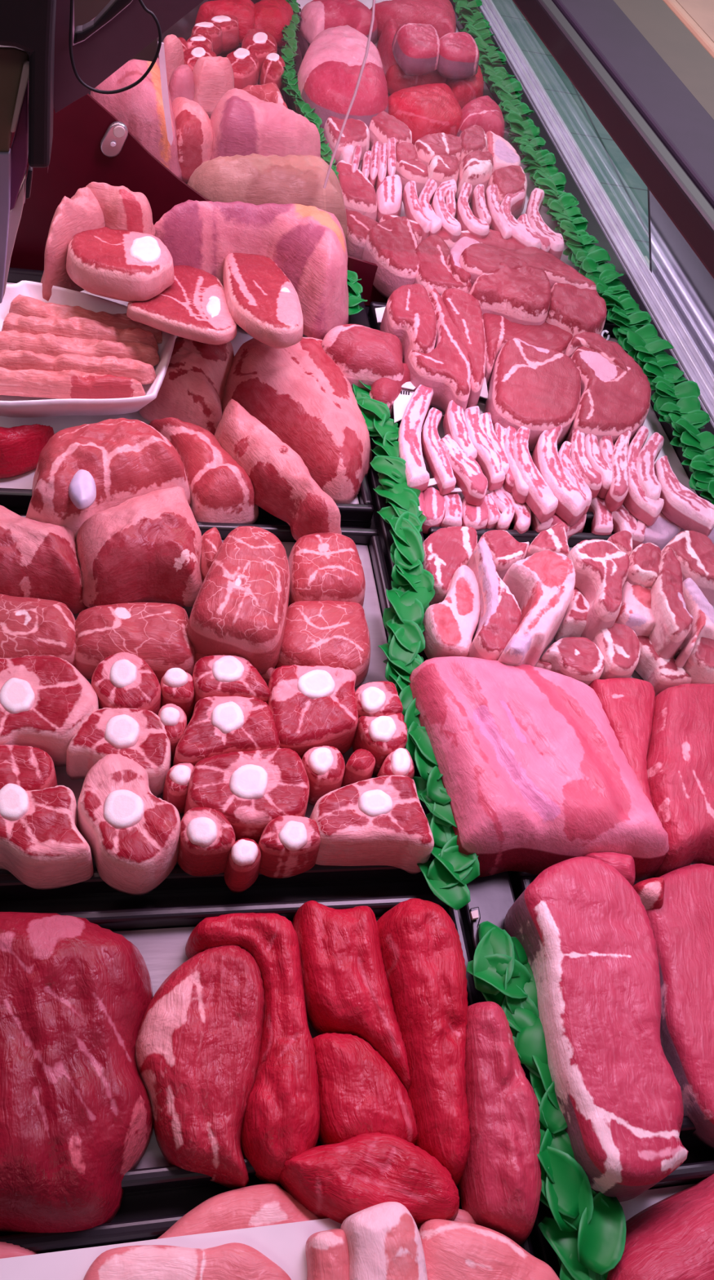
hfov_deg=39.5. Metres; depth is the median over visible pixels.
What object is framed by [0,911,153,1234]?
joint
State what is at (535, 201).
rib chop
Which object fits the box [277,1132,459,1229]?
beef piece
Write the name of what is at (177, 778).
slice
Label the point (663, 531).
liner
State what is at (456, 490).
card
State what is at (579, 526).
rib chop
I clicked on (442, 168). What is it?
loin chop
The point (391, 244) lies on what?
steak
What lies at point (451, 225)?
rib chop
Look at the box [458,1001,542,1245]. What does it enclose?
beef piece
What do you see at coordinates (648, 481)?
rib chop
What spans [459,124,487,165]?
loin chop
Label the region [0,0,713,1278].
display case
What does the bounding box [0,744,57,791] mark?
slice
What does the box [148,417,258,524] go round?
lamb shoulder
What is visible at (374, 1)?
pane seam
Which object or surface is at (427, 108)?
beef piece
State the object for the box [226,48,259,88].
slice
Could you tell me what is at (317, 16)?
beef piece
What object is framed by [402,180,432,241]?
rib chop
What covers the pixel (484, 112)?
beef piece
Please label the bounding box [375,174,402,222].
rib chop
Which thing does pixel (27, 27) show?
scale
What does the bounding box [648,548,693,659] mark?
loin chop
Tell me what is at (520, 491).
rib chop
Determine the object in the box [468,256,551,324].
steak
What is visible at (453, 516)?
rib chop
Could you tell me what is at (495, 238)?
loin chop
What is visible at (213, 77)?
lamb shoulder
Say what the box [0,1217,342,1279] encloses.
display tray
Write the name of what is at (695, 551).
loin chop
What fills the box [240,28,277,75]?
slice
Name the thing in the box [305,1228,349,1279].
steak
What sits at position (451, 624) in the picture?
loin chop
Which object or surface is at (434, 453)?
rib chop
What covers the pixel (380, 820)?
bone-in meat cut
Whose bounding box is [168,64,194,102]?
lamb shoulder
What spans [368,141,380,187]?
rib chop
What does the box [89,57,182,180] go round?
lamb shoulder
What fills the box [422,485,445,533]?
rib chop
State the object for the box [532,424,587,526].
rib chop
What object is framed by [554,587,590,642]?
loin chop
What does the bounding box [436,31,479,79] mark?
beef piece
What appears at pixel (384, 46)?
beef piece
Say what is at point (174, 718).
slice
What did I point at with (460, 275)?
steak
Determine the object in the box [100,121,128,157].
clip
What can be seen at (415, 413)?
rib chop
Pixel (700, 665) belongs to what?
loin chop
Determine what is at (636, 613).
loin chop
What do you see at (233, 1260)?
meat cut
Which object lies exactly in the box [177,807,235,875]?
slice
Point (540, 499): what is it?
rib chop
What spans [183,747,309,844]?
slice
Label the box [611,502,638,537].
rib chop
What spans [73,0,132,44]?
frame
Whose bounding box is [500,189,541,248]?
rib chop
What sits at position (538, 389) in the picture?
steak
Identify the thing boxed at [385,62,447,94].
beef piece
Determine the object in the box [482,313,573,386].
steak
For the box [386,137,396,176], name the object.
rib chop
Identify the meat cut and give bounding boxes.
[25,417,191,538]
[77,753,180,896]
[83,1242,291,1279]
[214,399,342,541]
[222,337,372,503]
[310,775,434,874]
[418,1218,559,1279]
[589,677,655,804]
[646,683,713,877]
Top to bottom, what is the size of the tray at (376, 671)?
0.004 m
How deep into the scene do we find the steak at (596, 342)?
1.25 m
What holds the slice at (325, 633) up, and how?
on the tray at (376, 671)
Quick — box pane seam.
[323,0,375,188]
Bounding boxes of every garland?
[280,0,339,181]
[346,270,368,315]
[351,380,479,910]
[453,0,713,504]
[466,920,626,1279]
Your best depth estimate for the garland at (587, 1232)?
0.65 m
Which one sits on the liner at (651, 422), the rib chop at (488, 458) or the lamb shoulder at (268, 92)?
the rib chop at (488, 458)
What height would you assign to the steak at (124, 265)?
0.080 m
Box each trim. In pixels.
[584,851,635,886]
[632,877,665,910]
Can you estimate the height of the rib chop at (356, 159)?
0.041 m
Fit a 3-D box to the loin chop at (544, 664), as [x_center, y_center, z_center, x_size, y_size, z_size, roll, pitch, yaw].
[0.146,0.021,0.948,0.080,0.036,0.022,16,49,-1]
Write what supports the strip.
attached to the pane
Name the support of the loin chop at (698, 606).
on the liner at (635, 675)
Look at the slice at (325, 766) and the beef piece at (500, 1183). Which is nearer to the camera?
the beef piece at (500, 1183)
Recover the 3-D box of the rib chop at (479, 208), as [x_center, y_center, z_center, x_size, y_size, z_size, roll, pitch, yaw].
[0.187,-0.650,1.504,0.020,0.034,0.120,6,49,-9]
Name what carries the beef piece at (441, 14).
on the liner at (547, 218)
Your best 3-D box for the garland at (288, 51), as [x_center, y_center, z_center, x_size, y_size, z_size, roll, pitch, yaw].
[-0.101,-0.970,1.700,0.073,0.028,0.831,2,50,-13]
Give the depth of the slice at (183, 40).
1.66 m
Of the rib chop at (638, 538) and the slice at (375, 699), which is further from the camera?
the rib chop at (638, 538)
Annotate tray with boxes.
[0,267,373,527]
[0,280,177,417]
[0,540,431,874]
[0,1184,534,1256]
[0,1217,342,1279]
[46,893,479,1195]
[88,0,288,184]
[112,916,380,1169]
[295,0,609,321]
[367,301,711,533]
[424,526,613,547]
[510,862,697,1138]
[648,1160,713,1190]
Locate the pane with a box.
[325,7,375,200]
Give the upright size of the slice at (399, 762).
0.048 m
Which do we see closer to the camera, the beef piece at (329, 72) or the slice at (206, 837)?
the slice at (206, 837)
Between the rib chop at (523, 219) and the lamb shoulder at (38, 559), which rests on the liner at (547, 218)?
the rib chop at (523, 219)
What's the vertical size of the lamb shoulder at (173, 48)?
0.087 m
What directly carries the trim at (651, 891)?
on the liner
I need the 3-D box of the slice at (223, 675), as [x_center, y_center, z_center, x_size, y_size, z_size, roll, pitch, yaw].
[-0.110,0.043,0.858,0.067,0.052,0.049,1,50,-13]
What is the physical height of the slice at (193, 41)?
0.052 m
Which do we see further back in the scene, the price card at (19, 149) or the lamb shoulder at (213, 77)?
the lamb shoulder at (213, 77)
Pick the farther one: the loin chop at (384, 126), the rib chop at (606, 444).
the loin chop at (384, 126)
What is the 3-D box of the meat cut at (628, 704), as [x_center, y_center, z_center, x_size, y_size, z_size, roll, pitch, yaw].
[0.257,0.108,0.898,0.076,0.046,0.174,1,50,-13]
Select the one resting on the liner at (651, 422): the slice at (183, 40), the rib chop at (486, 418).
the rib chop at (486, 418)
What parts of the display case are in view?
divider strip, divider strip, rail, glass pane, canopy trim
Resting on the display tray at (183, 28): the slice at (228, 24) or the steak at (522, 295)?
the slice at (228, 24)
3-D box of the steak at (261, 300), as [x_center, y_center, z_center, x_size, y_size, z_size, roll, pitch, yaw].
[-0.107,-0.385,1.111,0.081,0.117,0.308,1,50,-13]
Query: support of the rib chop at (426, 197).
on the liner at (547, 218)
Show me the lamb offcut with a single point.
(20, 446)
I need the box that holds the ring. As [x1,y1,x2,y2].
[601,329,610,340]
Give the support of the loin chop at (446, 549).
on the liner at (635, 675)
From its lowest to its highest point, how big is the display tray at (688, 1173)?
0.026 m
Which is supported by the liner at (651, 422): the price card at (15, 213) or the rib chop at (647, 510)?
the rib chop at (647, 510)
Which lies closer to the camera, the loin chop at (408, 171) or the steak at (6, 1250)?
the steak at (6, 1250)
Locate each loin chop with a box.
[322,115,369,163]
[336,160,377,221]
[337,145,355,164]
[368,111,412,149]
[378,214,525,250]
[395,142,417,173]
[395,159,428,196]
[414,132,462,167]
[422,526,477,605]
[422,564,480,659]
[427,154,459,187]
[455,150,493,203]
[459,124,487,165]
[467,537,521,660]
[478,529,529,580]
[484,164,527,216]
[485,130,520,172]
[497,550,576,666]
[525,521,569,558]
[535,658,552,671]
[540,636,604,685]
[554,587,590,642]
[567,538,630,640]
[591,622,640,679]
[607,530,632,556]
[614,581,656,636]
[625,542,662,587]
[635,635,692,696]
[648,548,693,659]
[661,530,713,606]
[675,577,713,667]
[683,636,713,684]
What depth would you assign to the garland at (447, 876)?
0.92 m
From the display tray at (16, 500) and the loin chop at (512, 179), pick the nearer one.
the display tray at (16, 500)
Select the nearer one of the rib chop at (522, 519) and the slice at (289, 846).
the slice at (289, 846)
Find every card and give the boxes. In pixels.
[0,147,10,302]
[2,174,25,297]
[9,80,28,209]
[23,92,28,203]
[374,306,385,323]
[393,388,414,422]
[401,381,415,390]
[427,478,437,486]
[434,407,445,416]
[451,488,462,492]
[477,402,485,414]
[480,377,488,399]
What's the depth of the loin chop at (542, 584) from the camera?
0.93 m
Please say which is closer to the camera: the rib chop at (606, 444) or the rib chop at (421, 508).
the rib chop at (421, 508)
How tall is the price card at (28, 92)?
0.099 m
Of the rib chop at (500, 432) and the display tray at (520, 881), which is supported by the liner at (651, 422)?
the rib chop at (500, 432)
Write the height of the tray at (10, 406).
0.046 m
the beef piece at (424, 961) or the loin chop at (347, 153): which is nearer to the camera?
the beef piece at (424, 961)
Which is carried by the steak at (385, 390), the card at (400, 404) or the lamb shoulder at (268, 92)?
the card at (400, 404)
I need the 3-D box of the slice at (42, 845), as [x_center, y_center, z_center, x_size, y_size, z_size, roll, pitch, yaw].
[-0.242,0.146,0.734,0.092,0.058,0.066,1,50,-13]
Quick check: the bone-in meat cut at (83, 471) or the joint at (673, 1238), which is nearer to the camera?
the joint at (673, 1238)
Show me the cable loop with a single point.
(141, 2)
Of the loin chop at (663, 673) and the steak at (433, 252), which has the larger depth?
the steak at (433, 252)
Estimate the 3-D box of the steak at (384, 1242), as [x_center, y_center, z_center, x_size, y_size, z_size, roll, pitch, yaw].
[0.016,0.368,0.580,0.054,0.033,0.074,1,50,-13]
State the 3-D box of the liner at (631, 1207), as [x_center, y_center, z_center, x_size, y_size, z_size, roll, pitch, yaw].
[0.353,0.437,0.675,0.352,0.004,0.144,1,50,-13]
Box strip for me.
[157,41,173,145]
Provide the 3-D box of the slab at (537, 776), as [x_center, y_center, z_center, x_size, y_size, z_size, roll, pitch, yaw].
[0.149,0.103,0.856,0.200,0.076,0.210,1,50,-13]
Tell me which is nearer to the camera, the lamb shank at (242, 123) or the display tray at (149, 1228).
the display tray at (149, 1228)
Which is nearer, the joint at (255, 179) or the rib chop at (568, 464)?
the rib chop at (568, 464)
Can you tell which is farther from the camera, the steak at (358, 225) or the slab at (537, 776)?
the steak at (358, 225)
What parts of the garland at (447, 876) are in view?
stem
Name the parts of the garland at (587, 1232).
stem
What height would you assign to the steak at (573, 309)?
0.074 m
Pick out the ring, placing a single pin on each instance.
(604, 331)
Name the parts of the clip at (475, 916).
clip plate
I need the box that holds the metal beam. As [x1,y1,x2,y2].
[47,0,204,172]
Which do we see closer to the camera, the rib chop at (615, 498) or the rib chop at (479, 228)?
the rib chop at (615, 498)
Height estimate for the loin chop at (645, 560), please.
0.066 m
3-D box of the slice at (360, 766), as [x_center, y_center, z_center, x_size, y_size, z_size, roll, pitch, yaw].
[0.001,0.111,0.832,0.024,0.046,0.027,26,49,8]
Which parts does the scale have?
panel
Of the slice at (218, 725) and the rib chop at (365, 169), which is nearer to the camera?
the slice at (218, 725)
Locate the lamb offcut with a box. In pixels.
[0,423,54,478]
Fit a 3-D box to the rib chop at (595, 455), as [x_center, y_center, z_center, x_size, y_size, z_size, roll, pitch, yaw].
[0.275,-0.206,1.147,0.028,0.034,0.102,1,50,-13]
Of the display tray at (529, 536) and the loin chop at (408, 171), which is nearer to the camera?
the display tray at (529, 536)
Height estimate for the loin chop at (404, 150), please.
0.042 m
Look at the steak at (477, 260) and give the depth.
1.32 m
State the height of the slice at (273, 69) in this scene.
0.053 m
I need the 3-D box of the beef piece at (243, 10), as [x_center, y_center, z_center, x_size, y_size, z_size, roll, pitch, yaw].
[-0.236,-1.138,1.816,0.122,0.061,0.103,1,50,-13]
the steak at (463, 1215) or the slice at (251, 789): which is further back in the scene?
the slice at (251, 789)
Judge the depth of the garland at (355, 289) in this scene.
1.27 m
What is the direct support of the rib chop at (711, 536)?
on the display tray at (529, 536)
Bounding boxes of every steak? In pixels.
[0,1241,38,1258]
[66,226,174,302]
[222,253,303,348]
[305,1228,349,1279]
[321,324,404,390]
[340,1201,427,1279]
[345,208,377,259]
[361,216,419,299]
[368,363,410,418]
[380,283,437,363]
[405,284,471,413]
[413,234,471,295]
[440,288,486,408]
[446,236,480,285]
[453,1208,477,1224]
[459,243,596,290]
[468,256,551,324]
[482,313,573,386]
[484,337,581,451]
[546,282,607,337]
[564,332,627,372]
[564,340,651,445]
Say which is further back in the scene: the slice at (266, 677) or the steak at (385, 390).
the steak at (385, 390)
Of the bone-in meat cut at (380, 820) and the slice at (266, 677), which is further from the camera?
the slice at (266, 677)
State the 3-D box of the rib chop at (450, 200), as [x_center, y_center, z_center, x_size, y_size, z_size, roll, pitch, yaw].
[0.139,-0.648,1.493,0.018,0.034,0.098,9,49,-6]
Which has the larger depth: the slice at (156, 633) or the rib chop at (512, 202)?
the rib chop at (512, 202)
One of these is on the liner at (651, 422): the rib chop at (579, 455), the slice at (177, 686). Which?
the rib chop at (579, 455)
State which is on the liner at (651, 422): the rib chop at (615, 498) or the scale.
the rib chop at (615, 498)
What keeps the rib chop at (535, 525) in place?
on the liner at (651, 422)
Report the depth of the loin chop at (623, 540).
1.02 m
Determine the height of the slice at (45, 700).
0.053 m
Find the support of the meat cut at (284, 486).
on the liner at (24, 481)
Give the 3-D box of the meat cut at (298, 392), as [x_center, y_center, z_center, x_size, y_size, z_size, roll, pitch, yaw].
[-0.068,-0.264,1.117,0.172,0.069,0.262,1,50,-13]
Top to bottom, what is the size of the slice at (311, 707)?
0.052 m
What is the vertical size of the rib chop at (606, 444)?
0.032 m
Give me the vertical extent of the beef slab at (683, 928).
0.041 m
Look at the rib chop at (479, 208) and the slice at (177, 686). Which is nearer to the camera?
the slice at (177, 686)
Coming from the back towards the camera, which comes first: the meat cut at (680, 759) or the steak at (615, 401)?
the steak at (615, 401)
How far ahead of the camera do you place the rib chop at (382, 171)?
1.50 m
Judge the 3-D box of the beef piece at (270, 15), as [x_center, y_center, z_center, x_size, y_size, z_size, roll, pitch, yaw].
[-0.160,-1.153,1.847,0.096,0.062,0.125,1,50,-13]
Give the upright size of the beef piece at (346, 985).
0.044 m
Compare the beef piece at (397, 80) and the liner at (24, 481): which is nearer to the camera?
the liner at (24, 481)
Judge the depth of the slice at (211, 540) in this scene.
0.93 m
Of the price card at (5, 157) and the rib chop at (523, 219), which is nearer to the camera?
the price card at (5, 157)
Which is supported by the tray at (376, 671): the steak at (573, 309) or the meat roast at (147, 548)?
the meat roast at (147, 548)
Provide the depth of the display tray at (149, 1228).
0.60 m
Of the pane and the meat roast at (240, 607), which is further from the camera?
the pane
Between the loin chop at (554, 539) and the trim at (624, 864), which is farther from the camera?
the loin chop at (554, 539)
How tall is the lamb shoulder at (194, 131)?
0.087 m
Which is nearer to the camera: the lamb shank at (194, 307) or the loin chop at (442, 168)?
the lamb shank at (194, 307)
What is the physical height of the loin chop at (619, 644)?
0.047 m
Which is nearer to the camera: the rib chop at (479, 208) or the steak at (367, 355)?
the steak at (367, 355)
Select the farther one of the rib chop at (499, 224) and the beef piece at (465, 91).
the beef piece at (465, 91)
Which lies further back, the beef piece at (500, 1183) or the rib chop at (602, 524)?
the rib chop at (602, 524)
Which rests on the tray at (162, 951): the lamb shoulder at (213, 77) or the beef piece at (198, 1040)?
the beef piece at (198, 1040)
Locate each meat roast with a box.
[75,486,203,608]
[186,525,289,675]
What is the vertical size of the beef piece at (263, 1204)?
0.022 m
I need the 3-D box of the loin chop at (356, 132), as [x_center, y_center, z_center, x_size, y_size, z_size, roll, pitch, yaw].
[-0.015,-0.803,1.595,0.078,0.048,0.113,1,50,-13]
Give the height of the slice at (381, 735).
0.049 m
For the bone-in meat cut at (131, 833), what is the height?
0.058 m
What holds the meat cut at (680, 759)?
on the liner at (635, 675)
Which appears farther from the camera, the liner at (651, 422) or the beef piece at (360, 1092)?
the liner at (651, 422)
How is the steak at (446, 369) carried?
on the liner at (651, 422)
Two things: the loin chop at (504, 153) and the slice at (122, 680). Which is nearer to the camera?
the slice at (122, 680)
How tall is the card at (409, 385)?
0.002 m
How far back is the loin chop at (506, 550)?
1.01 m
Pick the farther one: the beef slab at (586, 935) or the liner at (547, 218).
the liner at (547, 218)
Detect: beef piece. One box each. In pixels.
[135,944,265,1189]
[156,1183,320,1239]
[185,912,320,1187]
[195,0,254,45]
[253,0,293,47]
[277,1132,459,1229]
[292,900,410,1090]
[293,25,388,128]
[297,0,377,44]
[312,1032,418,1145]
[369,0,456,39]
[377,18,397,74]
[377,897,471,1186]
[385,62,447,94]
[388,83,462,145]
[391,22,440,75]
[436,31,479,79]
[445,65,484,109]
[457,95,505,138]
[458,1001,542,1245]
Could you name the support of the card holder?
attached to the scale
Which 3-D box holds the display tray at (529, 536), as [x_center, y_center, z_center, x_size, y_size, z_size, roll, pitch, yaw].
[0.282,0.033,0.996,0.374,0.026,0.376,1,50,-13]
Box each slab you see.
[154,200,348,339]
[408,656,669,880]
[503,856,688,1202]
[645,863,713,1151]
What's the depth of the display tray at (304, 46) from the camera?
1.89 m
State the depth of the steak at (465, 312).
1.21 m
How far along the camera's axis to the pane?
1.17 m
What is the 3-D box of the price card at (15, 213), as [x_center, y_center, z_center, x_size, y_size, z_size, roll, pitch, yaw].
[-0.282,-0.326,0.813,0.026,0.111,0.010,1,50,-13]
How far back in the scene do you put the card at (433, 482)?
1.08 m
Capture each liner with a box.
[0,282,359,503]
[296,0,580,271]
[421,336,697,500]
[540,546,713,679]
[620,1183,695,1221]
[642,511,681,551]
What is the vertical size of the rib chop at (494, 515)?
0.027 m
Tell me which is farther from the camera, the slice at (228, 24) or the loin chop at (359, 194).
the slice at (228, 24)
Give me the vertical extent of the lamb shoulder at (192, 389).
0.066 m
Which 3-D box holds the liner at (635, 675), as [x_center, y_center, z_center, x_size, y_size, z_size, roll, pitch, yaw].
[0.281,0.035,0.999,0.352,0.004,0.354,1,50,-13]
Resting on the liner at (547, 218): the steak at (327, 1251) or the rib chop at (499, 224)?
the rib chop at (499, 224)
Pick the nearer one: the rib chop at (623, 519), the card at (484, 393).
the rib chop at (623, 519)
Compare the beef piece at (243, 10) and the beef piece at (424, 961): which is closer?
the beef piece at (424, 961)
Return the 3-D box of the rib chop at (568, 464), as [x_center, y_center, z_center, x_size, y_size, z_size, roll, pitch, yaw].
[0.240,-0.183,1.119,0.028,0.031,0.099,1,50,-13]
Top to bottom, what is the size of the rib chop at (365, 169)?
0.040 m
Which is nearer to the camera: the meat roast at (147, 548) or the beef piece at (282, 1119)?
the beef piece at (282, 1119)
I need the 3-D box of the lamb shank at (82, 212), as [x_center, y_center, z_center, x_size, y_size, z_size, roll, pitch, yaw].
[-0.324,-0.447,1.114,0.065,0.108,0.125,31,50,13]
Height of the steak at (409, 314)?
0.063 m
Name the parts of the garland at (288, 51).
stem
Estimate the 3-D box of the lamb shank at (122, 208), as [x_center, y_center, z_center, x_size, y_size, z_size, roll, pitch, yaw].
[-0.273,-0.486,1.127,0.089,0.057,0.054,1,50,-13]
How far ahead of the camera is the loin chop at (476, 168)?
1.56 m
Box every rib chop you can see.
[351,144,361,173]
[360,150,371,179]
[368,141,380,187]
[374,142,388,192]
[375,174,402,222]
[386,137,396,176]
[397,384,433,491]
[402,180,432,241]
[417,491,424,515]
[418,178,442,236]
[421,407,456,495]
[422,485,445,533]
[431,178,461,242]
[440,433,488,506]
[440,492,462,527]
[443,400,477,460]
[444,188,456,217]
[454,182,489,238]
[461,496,488,529]
[464,405,505,491]
[471,184,491,226]
[480,412,510,476]
[484,184,512,239]
[484,492,501,528]
[485,488,515,530]
[493,422,515,493]
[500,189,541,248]
[501,484,531,533]
[505,426,528,503]
[512,426,558,524]
[517,213,551,253]
[525,187,564,259]
[528,509,553,532]
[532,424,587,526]
[549,513,586,542]
[558,440,592,515]
[568,428,602,497]
[584,433,613,499]
[587,495,613,535]
[598,435,614,469]
[604,429,631,511]
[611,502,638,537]
[623,426,664,526]
[632,519,647,550]
[636,431,664,499]
[654,455,713,537]
[680,528,713,543]
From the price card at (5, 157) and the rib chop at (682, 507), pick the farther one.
the rib chop at (682, 507)
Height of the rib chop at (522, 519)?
0.027 m
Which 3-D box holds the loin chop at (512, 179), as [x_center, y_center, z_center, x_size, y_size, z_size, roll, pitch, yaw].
[0.240,-0.710,1.576,0.074,0.053,0.114,1,50,-13]
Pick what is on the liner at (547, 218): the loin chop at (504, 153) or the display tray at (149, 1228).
the loin chop at (504, 153)
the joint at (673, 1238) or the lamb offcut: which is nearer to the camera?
the joint at (673, 1238)
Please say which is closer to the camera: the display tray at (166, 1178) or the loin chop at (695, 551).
the display tray at (166, 1178)
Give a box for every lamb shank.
[40,186,105,301]
[85,182,155,236]
[126,265,236,344]
[209,88,320,159]
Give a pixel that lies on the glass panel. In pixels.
(623, 184)
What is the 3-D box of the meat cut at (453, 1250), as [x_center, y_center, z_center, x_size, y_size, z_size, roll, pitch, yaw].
[0.085,0.384,0.592,0.106,0.023,0.063,11,49,-5]
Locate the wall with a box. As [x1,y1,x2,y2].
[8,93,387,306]
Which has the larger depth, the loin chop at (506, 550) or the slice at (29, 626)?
the loin chop at (506, 550)
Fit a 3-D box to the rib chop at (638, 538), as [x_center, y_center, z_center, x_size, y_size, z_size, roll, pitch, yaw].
[0.315,-0.134,1.130,0.029,0.027,0.075,6,49,-9]
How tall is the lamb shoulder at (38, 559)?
0.064 m
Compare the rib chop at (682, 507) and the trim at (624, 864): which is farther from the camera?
the rib chop at (682, 507)
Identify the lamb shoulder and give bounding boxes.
[0,505,87,613]
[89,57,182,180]
[138,336,234,435]
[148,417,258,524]
[162,34,183,86]
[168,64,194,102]
[172,97,213,182]
[192,56,234,117]
[240,82,288,108]
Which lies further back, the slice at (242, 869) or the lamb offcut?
the lamb offcut
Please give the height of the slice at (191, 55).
0.052 m
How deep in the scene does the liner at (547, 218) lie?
1.68 m
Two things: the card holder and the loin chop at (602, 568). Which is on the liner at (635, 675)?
the loin chop at (602, 568)
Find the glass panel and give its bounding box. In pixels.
[492,0,649,260]
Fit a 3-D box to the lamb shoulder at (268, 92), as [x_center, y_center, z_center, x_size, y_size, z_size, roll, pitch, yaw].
[-0.140,-0.851,1.591,0.118,0.073,0.076,27,49,9]
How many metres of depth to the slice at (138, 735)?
0.78 m
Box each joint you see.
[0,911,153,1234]
[187,153,346,244]
[606,1173,713,1279]
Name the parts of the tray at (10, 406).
lamb strip, lamb strip, lamb strip, lamb strip, lamb strip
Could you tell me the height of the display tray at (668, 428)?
0.026 m
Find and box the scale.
[0,0,56,199]
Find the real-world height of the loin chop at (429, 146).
0.052 m
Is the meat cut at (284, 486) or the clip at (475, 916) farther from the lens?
the meat cut at (284, 486)
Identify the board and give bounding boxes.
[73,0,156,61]
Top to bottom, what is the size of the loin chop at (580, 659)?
0.046 m
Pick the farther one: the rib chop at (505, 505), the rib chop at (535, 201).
the rib chop at (535, 201)
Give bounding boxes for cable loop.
[68,0,161,93]
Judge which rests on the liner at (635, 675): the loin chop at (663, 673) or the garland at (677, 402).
the loin chop at (663, 673)
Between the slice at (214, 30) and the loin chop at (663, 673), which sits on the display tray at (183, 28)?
the slice at (214, 30)
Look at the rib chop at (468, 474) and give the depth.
1.08 m
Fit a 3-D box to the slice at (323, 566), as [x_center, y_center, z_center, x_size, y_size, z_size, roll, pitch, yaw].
[-0.031,-0.065,0.969,0.079,0.052,0.094,1,50,-13]
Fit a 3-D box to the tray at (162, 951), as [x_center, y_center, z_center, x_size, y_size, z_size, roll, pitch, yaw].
[-0.204,0.277,0.673,0.580,0.004,0.162,1,50,-13]
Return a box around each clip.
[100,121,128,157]
[469,906,480,950]
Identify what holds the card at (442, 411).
on the liner at (651, 422)
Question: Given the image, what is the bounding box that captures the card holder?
[10,60,29,132]
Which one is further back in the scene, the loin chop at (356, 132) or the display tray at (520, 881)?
the loin chop at (356, 132)
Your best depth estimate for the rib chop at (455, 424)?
1.12 m
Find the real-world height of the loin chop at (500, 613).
0.064 m
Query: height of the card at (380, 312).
0.001 m
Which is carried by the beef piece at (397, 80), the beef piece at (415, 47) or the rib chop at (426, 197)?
the beef piece at (415, 47)
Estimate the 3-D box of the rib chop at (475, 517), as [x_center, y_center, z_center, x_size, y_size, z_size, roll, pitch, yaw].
[0.128,-0.137,1.086,0.035,0.027,0.053,1,50,-13]
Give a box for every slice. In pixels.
[0,594,76,667]
[0,655,98,766]
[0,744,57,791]
[0,783,93,889]
[66,707,170,797]
[75,602,195,684]
[91,652,161,715]
[158,37,187,58]
[158,703,186,766]
[160,667,195,722]
[162,762,194,815]
[172,696,279,766]
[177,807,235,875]
[183,43,216,71]
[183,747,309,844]
[186,33,213,51]
[191,21,222,56]
[191,654,270,710]
[195,653,275,685]
[200,527,222,581]
[205,13,239,53]
[223,838,261,893]
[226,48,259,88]
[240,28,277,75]
[257,815,320,878]
[258,53,285,93]
[267,664,358,759]
[275,600,370,686]
[288,532,365,607]
[302,746,345,805]
[341,748,375,787]
[351,712,408,776]
[355,680,403,718]
[376,747,415,778]
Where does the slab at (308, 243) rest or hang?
on the liner at (24, 481)

